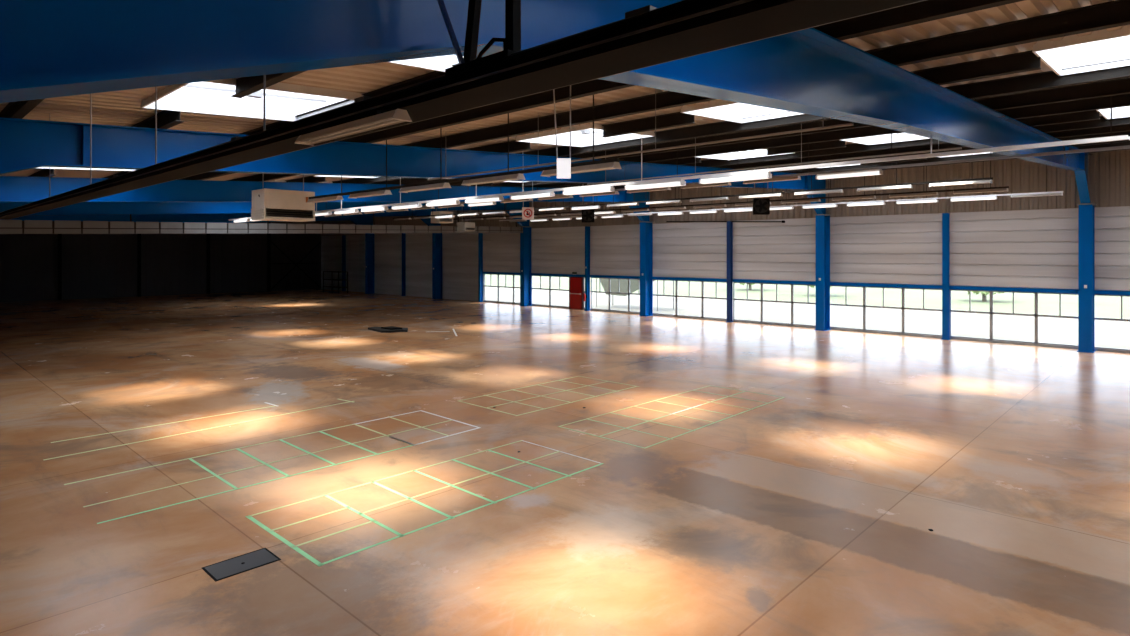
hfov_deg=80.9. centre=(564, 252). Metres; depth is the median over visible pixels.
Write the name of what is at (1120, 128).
roof purlin
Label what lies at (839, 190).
strip light
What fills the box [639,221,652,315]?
steel column
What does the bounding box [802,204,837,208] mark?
strip light
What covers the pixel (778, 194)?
strip light
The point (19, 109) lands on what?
roof purlin
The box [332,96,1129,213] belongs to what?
rail
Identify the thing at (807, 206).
diffuser
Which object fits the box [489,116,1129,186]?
roof purlin
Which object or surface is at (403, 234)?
wall post
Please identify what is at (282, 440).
grid
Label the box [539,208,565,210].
strip light
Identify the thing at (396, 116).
strip light
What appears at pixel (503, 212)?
strip light
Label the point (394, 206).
diffuser
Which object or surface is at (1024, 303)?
lawn
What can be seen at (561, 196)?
strip light
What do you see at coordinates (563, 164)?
hanging sign
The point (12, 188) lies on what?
roof beam
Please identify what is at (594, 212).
diffuser
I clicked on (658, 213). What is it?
diffuser
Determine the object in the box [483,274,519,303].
window
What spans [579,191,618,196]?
strip light
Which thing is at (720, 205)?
strip light
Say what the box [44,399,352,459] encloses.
grid
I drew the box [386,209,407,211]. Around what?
strip light
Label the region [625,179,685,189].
strip light
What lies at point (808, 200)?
strip light
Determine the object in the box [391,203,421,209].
strip light
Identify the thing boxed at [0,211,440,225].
roof beam
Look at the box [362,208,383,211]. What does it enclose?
diffuser
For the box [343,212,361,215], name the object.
strip light
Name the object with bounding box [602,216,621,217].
diffuser
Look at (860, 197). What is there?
strip light
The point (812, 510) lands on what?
floor
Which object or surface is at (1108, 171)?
wall
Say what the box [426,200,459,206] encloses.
strip light
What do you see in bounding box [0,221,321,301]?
wall
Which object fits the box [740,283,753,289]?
tree
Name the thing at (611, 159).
rail
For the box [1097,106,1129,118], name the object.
skylight
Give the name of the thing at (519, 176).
strip light
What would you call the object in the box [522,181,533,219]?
warning sign
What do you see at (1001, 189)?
strip light
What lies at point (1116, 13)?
roof purlin
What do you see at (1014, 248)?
wall
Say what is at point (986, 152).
skylight
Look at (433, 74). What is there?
roof purlin
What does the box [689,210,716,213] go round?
strip light
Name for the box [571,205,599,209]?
strip light
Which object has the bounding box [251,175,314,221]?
heater
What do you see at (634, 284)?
awning
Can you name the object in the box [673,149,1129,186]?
roof purlin
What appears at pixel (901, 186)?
strip light
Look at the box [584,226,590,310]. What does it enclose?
wall post
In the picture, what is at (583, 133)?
skylight
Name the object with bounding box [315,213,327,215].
diffuser
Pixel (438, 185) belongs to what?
strip light
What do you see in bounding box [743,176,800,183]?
strip light
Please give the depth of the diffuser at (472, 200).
19.06 m
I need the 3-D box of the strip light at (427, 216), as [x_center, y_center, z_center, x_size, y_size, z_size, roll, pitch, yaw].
[-8.006,-1.988,37.330,1.554,0.096,0.210,0,0,44]
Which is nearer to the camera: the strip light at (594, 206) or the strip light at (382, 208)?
the strip light at (382, 208)
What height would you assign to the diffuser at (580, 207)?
0.080 m
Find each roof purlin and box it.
[0,99,43,118]
[27,70,306,176]
[104,63,458,177]
[177,0,1024,179]
[227,0,1129,181]
[285,50,1040,182]
[333,59,1129,183]
[368,77,1129,184]
[449,94,1129,184]
[450,110,1099,185]
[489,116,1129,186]
[520,124,1129,187]
[546,131,1129,187]
[614,140,1129,188]
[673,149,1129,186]
[775,140,1126,171]
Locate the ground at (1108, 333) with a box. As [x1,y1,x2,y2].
[485,286,1129,348]
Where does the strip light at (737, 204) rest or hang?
hanging from the rail at (990, 187)
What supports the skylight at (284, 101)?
hanging from the ceiling
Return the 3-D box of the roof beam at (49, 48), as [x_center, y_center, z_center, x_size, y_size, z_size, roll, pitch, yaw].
[8.762,-2.026,13.614,0.300,3.512,33.000,0,0,44]
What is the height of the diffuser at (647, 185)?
0.080 m
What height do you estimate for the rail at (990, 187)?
1.561 m
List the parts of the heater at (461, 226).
outlet frame, casing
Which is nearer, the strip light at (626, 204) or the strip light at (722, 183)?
the strip light at (722, 183)
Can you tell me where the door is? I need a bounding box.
[569,277,582,309]
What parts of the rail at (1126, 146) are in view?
hanger rod, hanger rod, hanger rod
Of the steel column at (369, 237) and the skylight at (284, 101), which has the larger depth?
the steel column at (369, 237)
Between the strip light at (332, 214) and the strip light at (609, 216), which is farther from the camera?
the strip light at (609, 216)
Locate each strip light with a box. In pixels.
[234,219,249,222]
[295,109,411,144]
[306,196,343,202]
[315,211,331,215]
[324,214,341,216]
[334,209,358,213]
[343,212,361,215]
[348,190,391,198]
[361,206,387,211]
[364,211,383,213]
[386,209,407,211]
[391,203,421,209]
[399,183,450,192]
[411,206,434,209]
[414,216,431,218]
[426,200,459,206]
[435,215,454,217]
[438,204,463,207]
[458,213,478,215]
[461,173,525,185]
[465,196,503,202]
[468,201,495,205]
[482,211,505,214]
[487,217,505,218]
[501,198,531,202]
[510,191,554,199]
[530,219,548,220]
[534,214,556,216]
[538,195,572,199]
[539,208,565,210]
[541,169,556,176]
[552,217,571,219]
[561,212,581,214]
[563,186,614,194]
[571,162,620,173]
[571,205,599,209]
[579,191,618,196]
[594,211,615,213]
[601,215,623,217]
[607,203,638,206]
[621,209,648,211]
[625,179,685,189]
[627,187,670,192]
[628,213,651,215]
[646,200,681,204]
[656,207,685,209]
[658,212,683,214]
[681,182,730,188]
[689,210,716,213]
[690,197,728,201]
[693,204,726,207]
[699,172,771,183]
[724,208,752,211]
[735,202,770,205]
[739,193,782,198]
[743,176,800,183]
[770,206,793,209]
[781,199,820,203]
[794,189,842,195]
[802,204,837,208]
[816,169,882,179]
[832,196,875,200]
[847,202,885,205]
[857,185,912,191]
[889,192,937,197]
[896,199,938,203]
[929,180,991,186]
[950,196,996,201]
[953,188,1007,193]
[1011,193,1062,197]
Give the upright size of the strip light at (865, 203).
0.126 m
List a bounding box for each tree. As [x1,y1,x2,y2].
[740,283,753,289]
[968,291,1003,300]
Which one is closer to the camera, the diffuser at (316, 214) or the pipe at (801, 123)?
the pipe at (801, 123)
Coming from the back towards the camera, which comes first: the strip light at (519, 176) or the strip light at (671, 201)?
the strip light at (671, 201)
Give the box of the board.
[368,326,407,332]
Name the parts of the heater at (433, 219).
outlet frame, casing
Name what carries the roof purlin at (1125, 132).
on the roof beam at (49, 48)
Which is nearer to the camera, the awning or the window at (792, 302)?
the window at (792, 302)
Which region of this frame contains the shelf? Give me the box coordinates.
[323,286,346,287]
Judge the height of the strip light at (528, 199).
0.096 m
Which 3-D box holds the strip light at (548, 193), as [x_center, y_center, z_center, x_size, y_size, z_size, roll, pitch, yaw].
[-0.885,-1.533,17.697,1.570,0.126,0.170,0,0,44]
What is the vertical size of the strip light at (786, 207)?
0.126 m
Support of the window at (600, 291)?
in the wall at (1014, 248)
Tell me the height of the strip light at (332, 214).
0.096 m
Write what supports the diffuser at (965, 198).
attached to the strip light at (984, 197)
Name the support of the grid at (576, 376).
on the floor
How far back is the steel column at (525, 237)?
46.92 m
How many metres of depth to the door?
44.08 m
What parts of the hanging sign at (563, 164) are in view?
light panel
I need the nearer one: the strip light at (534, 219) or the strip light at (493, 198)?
the strip light at (493, 198)
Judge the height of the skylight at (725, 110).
0.936 m
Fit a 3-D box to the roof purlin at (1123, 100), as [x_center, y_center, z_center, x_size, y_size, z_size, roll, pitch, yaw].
[-7.937,-3.072,31.532,76.960,0.260,0.130,0,0,44]
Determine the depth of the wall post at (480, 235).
50.74 m
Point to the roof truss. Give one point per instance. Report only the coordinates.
(647, 36)
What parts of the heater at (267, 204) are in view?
outlet frame, casing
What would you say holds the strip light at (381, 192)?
hanging from the rail at (611, 159)
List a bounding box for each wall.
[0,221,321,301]
[321,150,1129,235]
[321,206,1129,300]
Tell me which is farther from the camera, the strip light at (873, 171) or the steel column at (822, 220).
the steel column at (822, 220)
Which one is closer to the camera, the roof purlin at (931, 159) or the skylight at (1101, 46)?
the skylight at (1101, 46)
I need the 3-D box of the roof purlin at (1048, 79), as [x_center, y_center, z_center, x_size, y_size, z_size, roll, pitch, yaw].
[-10.662,-2.850,28.673,76.960,0.260,0.130,0,0,44]
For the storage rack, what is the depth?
62.72 m
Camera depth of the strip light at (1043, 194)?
24.47 m
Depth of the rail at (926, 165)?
29.45 m
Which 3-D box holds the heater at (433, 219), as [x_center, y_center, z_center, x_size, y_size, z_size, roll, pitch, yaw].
[-7.082,-2.613,38.083,0.800,1.786,1.015,0,0,44]
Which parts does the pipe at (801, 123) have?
hanger rod, hanger rod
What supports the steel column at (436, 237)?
on the floor
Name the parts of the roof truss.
hanger rod, hanger rod, hanger rod, hanger rod, clamp plate, hanger post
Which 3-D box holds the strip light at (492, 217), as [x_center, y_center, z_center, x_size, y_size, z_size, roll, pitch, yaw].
[-4.049,-2.048,38.946,1.554,0.096,0.210,0,0,44]
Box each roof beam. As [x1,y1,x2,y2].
[0,0,1092,203]
[0,117,825,213]
[0,176,651,221]
[0,202,530,226]
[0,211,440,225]
[132,217,372,224]
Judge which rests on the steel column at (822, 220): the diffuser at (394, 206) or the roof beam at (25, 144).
the roof beam at (25, 144)
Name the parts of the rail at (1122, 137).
hanger rod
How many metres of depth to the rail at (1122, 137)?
12.27 m
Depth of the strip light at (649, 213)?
37.15 m
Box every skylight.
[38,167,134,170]
[141,79,363,121]
[269,180,332,182]
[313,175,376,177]
[388,55,458,71]
[516,123,654,146]
[680,100,802,122]
[697,148,790,159]
[819,164,859,167]
[842,132,929,144]
[941,152,991,156]
[1032,25,1129,75]
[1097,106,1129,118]
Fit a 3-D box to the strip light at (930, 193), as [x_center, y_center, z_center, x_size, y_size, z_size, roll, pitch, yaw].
[12.275,-2.048,23.389,1.554,0.096,0.210,0,0,44]
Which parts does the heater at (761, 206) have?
fan blade, casing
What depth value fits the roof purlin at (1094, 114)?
19.20 m
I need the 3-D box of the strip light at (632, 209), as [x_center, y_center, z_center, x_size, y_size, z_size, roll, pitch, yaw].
[3.371,-2.048,31.875,1.554,0.096,0.210,0,0,44]
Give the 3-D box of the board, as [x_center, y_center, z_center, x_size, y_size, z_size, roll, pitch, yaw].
[-8.584,3.670,31.900,2.388,0.160,1.447,0,0,16]
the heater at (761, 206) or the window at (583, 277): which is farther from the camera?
the window at (583, 277)
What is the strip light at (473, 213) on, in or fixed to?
hanging from the rail at (991, 178)
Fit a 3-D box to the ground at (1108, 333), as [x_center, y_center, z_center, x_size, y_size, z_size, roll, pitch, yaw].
[34.220,3.980,86.637,190.000,0.340,107.350,0,0,44]
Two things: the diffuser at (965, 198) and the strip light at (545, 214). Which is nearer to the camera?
the diffuser at (965, 198)
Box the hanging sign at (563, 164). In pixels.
[553,85,570,177]
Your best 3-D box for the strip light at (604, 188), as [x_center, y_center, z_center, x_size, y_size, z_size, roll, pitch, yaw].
[0.562,-1.533,16.317,1.570,0.126,0.170,0,0,44]
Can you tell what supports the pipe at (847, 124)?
hanging from the ceiling
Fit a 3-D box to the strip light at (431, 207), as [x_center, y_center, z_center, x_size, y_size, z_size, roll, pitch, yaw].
[-6.196,-1.948,28.837,1.554,0.096,0.210,0,0,44]
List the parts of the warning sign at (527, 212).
plate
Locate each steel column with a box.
[365,233,373,293]
[432,233,442,298]
[520,226,531,305]
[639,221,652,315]
[814,214,830,330]
[1076,203,1096,352]
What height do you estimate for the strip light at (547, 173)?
0.096 m
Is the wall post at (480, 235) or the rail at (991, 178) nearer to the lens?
the rail at (991, 178)
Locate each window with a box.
[483,272,1129,346]
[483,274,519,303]
[531,275,568,306]
[583,277,584,308]
[591,277,639,312]
[653,279,726,319]
[733,282,815,326]
[830,285,941,335]
[1095,294,1129,350]
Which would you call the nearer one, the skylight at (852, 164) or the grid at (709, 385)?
the grid at (709, 385)
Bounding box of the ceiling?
[0,0,1128,183]
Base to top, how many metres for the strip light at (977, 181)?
0.096 m
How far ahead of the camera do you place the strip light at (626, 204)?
27.31 m
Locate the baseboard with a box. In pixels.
[483,301,1129,352]
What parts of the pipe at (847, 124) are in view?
hanger rod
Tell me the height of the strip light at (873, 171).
0.126 m
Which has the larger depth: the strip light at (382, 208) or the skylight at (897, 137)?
the strip light at (382, 208)
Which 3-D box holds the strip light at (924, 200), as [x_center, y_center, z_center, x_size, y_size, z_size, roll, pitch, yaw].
[14.507,-2.123,27.340,1.570,0.126,0.170,0,0,44]
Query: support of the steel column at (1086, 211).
on the floor
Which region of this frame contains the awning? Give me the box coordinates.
[596,278,673,310]
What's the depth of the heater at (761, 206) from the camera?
25.59 m
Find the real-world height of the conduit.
0.333 m
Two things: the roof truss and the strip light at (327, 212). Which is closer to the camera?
the roof truss
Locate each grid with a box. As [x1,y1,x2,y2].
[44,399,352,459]
[64,410,480,523]
[245,440,603,565]
[459,376,639,415]
[557,385,784,447]
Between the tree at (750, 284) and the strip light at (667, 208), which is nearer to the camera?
the strip light at (667, 208)
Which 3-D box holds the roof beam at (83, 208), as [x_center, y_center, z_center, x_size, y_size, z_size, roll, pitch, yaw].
[-13.933,-2.166,35.243,0.300,3.232,33.000,0,0,44]
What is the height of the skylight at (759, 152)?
0.936 m
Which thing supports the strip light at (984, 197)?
hanging from the rail at (926, 165)
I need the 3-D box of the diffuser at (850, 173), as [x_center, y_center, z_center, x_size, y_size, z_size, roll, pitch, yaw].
[6.964,-1.910,16.294,1.470,0.080,0.170,0,0,44]
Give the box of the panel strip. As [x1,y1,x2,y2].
[0,210,522,233]
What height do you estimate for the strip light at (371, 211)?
0.096 m
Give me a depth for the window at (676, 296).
38.10 m
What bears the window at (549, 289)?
in the wall at (1014, 248)
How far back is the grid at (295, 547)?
9.92 m
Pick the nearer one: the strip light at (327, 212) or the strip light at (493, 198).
the strip light at (493, 198)
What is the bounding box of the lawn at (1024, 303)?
[485,274,1129,318]
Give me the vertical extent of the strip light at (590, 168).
0.096 m
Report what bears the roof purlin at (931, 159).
on the roof beam at (49, 48)
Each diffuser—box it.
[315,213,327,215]
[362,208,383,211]
[392,205,418,208]
[466,198,500,202]
[572,206,596,209]
[594,212,612,213]
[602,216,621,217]
[626,182,682,189]
[658,213,680,214]
[690,211,714,213]
[725,209,751,211]
[770,207,791,209]
[803,205,834,207]
[817,171,880,178]
[848,203,882,205]
[952,197,994,200]
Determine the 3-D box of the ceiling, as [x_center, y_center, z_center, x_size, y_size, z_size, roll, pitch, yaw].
[-10.078,-3.063,29.359,77.100,2.105,36.600,0,0,44]
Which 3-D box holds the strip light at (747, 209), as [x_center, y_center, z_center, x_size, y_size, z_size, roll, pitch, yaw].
[8.629,-2.123,32.942,1.570,0.126,0.170,0,0,44]
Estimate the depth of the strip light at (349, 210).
24.42 m
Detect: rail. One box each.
[229,132,1127,220]
[309,95,618,198]
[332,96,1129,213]
[393,148,992,218]
[453,160,1008,219]
[499,165,1062,220]
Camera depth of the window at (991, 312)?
28.34 m
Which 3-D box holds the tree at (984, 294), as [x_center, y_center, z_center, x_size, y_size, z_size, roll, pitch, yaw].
[32.782,2.326,51.716,4.250,2.982,4.280,0,0,44]
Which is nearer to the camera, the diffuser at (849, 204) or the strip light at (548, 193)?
the strip light at (548, 193)
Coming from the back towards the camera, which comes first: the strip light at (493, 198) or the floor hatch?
the strip light at (493, 198)
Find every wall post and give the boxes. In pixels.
[401,233,405,295]
[478,233,482,301]
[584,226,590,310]
[726,221,732,321]
[941,213,949,339]
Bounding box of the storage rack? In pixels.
[323,271,347,292]
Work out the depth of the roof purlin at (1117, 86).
15.24 m
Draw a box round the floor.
[0,289,1129,635]
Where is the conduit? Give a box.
[666,221,784,222]
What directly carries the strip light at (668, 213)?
hanging from the rail at (926, 165)
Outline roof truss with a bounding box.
[0,0,924,219]
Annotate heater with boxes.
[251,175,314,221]
[431,207,452,223]
[457,206,474,230]
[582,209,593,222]
[753,168,769,214]
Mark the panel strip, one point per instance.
(6, 226)
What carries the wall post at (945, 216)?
on the floor
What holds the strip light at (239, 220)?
hanging from the rail at (1122, 137)
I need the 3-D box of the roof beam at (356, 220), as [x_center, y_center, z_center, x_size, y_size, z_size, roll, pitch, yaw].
[-29.279,-2.166,49.869,0.300,3.232,33.000,0,0,44]
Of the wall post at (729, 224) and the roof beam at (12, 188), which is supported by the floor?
the wall post at (729, 224)
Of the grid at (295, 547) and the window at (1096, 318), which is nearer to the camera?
the grid at (295, 547)
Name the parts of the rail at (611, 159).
hanger rod, hanger rod, hanger rod, hanger rod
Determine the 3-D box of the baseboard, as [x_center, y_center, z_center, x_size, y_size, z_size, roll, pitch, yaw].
[12.105,3.705,33.429,50.600,0.090,0.200,0,0,44]
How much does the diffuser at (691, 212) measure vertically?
0.080 m
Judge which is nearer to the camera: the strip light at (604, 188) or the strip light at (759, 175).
the strip light at (759, 175)
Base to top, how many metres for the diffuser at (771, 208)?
0.080 m
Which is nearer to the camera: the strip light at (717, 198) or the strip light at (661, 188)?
the strip light at (661, 188)
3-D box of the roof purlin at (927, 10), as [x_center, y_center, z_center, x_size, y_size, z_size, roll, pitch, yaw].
[-14.750,-2.519,24.384,76.960,0.260,0.130,0,0,44]
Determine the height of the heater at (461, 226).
2.307 m
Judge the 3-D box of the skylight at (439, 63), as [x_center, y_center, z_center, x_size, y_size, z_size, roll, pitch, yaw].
[-1.484,-2.773,7.285,2.460,0.940,2.560,0,0,44]
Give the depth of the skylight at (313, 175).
24.63 m
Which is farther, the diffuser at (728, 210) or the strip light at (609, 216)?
the strip light at (609, 216)
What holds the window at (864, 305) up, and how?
in the wall at (1014, 248)
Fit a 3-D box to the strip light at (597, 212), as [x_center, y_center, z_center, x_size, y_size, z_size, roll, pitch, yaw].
[1.887,-2.033,33.289,1.570,0.126,0.170,0,0,44]
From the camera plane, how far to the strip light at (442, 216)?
35.76 m
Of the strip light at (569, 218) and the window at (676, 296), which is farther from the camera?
the strip light at (569, 218)
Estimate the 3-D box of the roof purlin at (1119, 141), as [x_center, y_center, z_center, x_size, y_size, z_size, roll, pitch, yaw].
[-1.125,-3.625,38.681,76.960,0.260,0.130,0,0,44]
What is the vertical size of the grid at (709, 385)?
0.002 m
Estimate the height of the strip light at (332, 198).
0.096 m
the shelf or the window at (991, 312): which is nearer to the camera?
the window at (991, 312)
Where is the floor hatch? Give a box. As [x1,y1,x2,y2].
[202,548,280,581]
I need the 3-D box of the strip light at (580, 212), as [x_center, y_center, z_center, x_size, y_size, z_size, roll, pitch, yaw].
[0.403,-2.048,34.703,1.554,0.096,0.210,0,0,44]
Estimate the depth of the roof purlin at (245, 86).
9.19 m
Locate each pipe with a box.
[427,89,853,179]
[587,123,961,184]
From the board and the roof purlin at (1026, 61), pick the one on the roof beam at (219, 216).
the roof purlin at (1026, 61)
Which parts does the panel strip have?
panel, panel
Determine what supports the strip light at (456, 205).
hanging from the rail at (1126, 146)
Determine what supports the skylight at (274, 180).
hanging from the ceiling
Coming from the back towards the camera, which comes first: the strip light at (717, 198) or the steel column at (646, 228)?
the steel column at (646, 228)

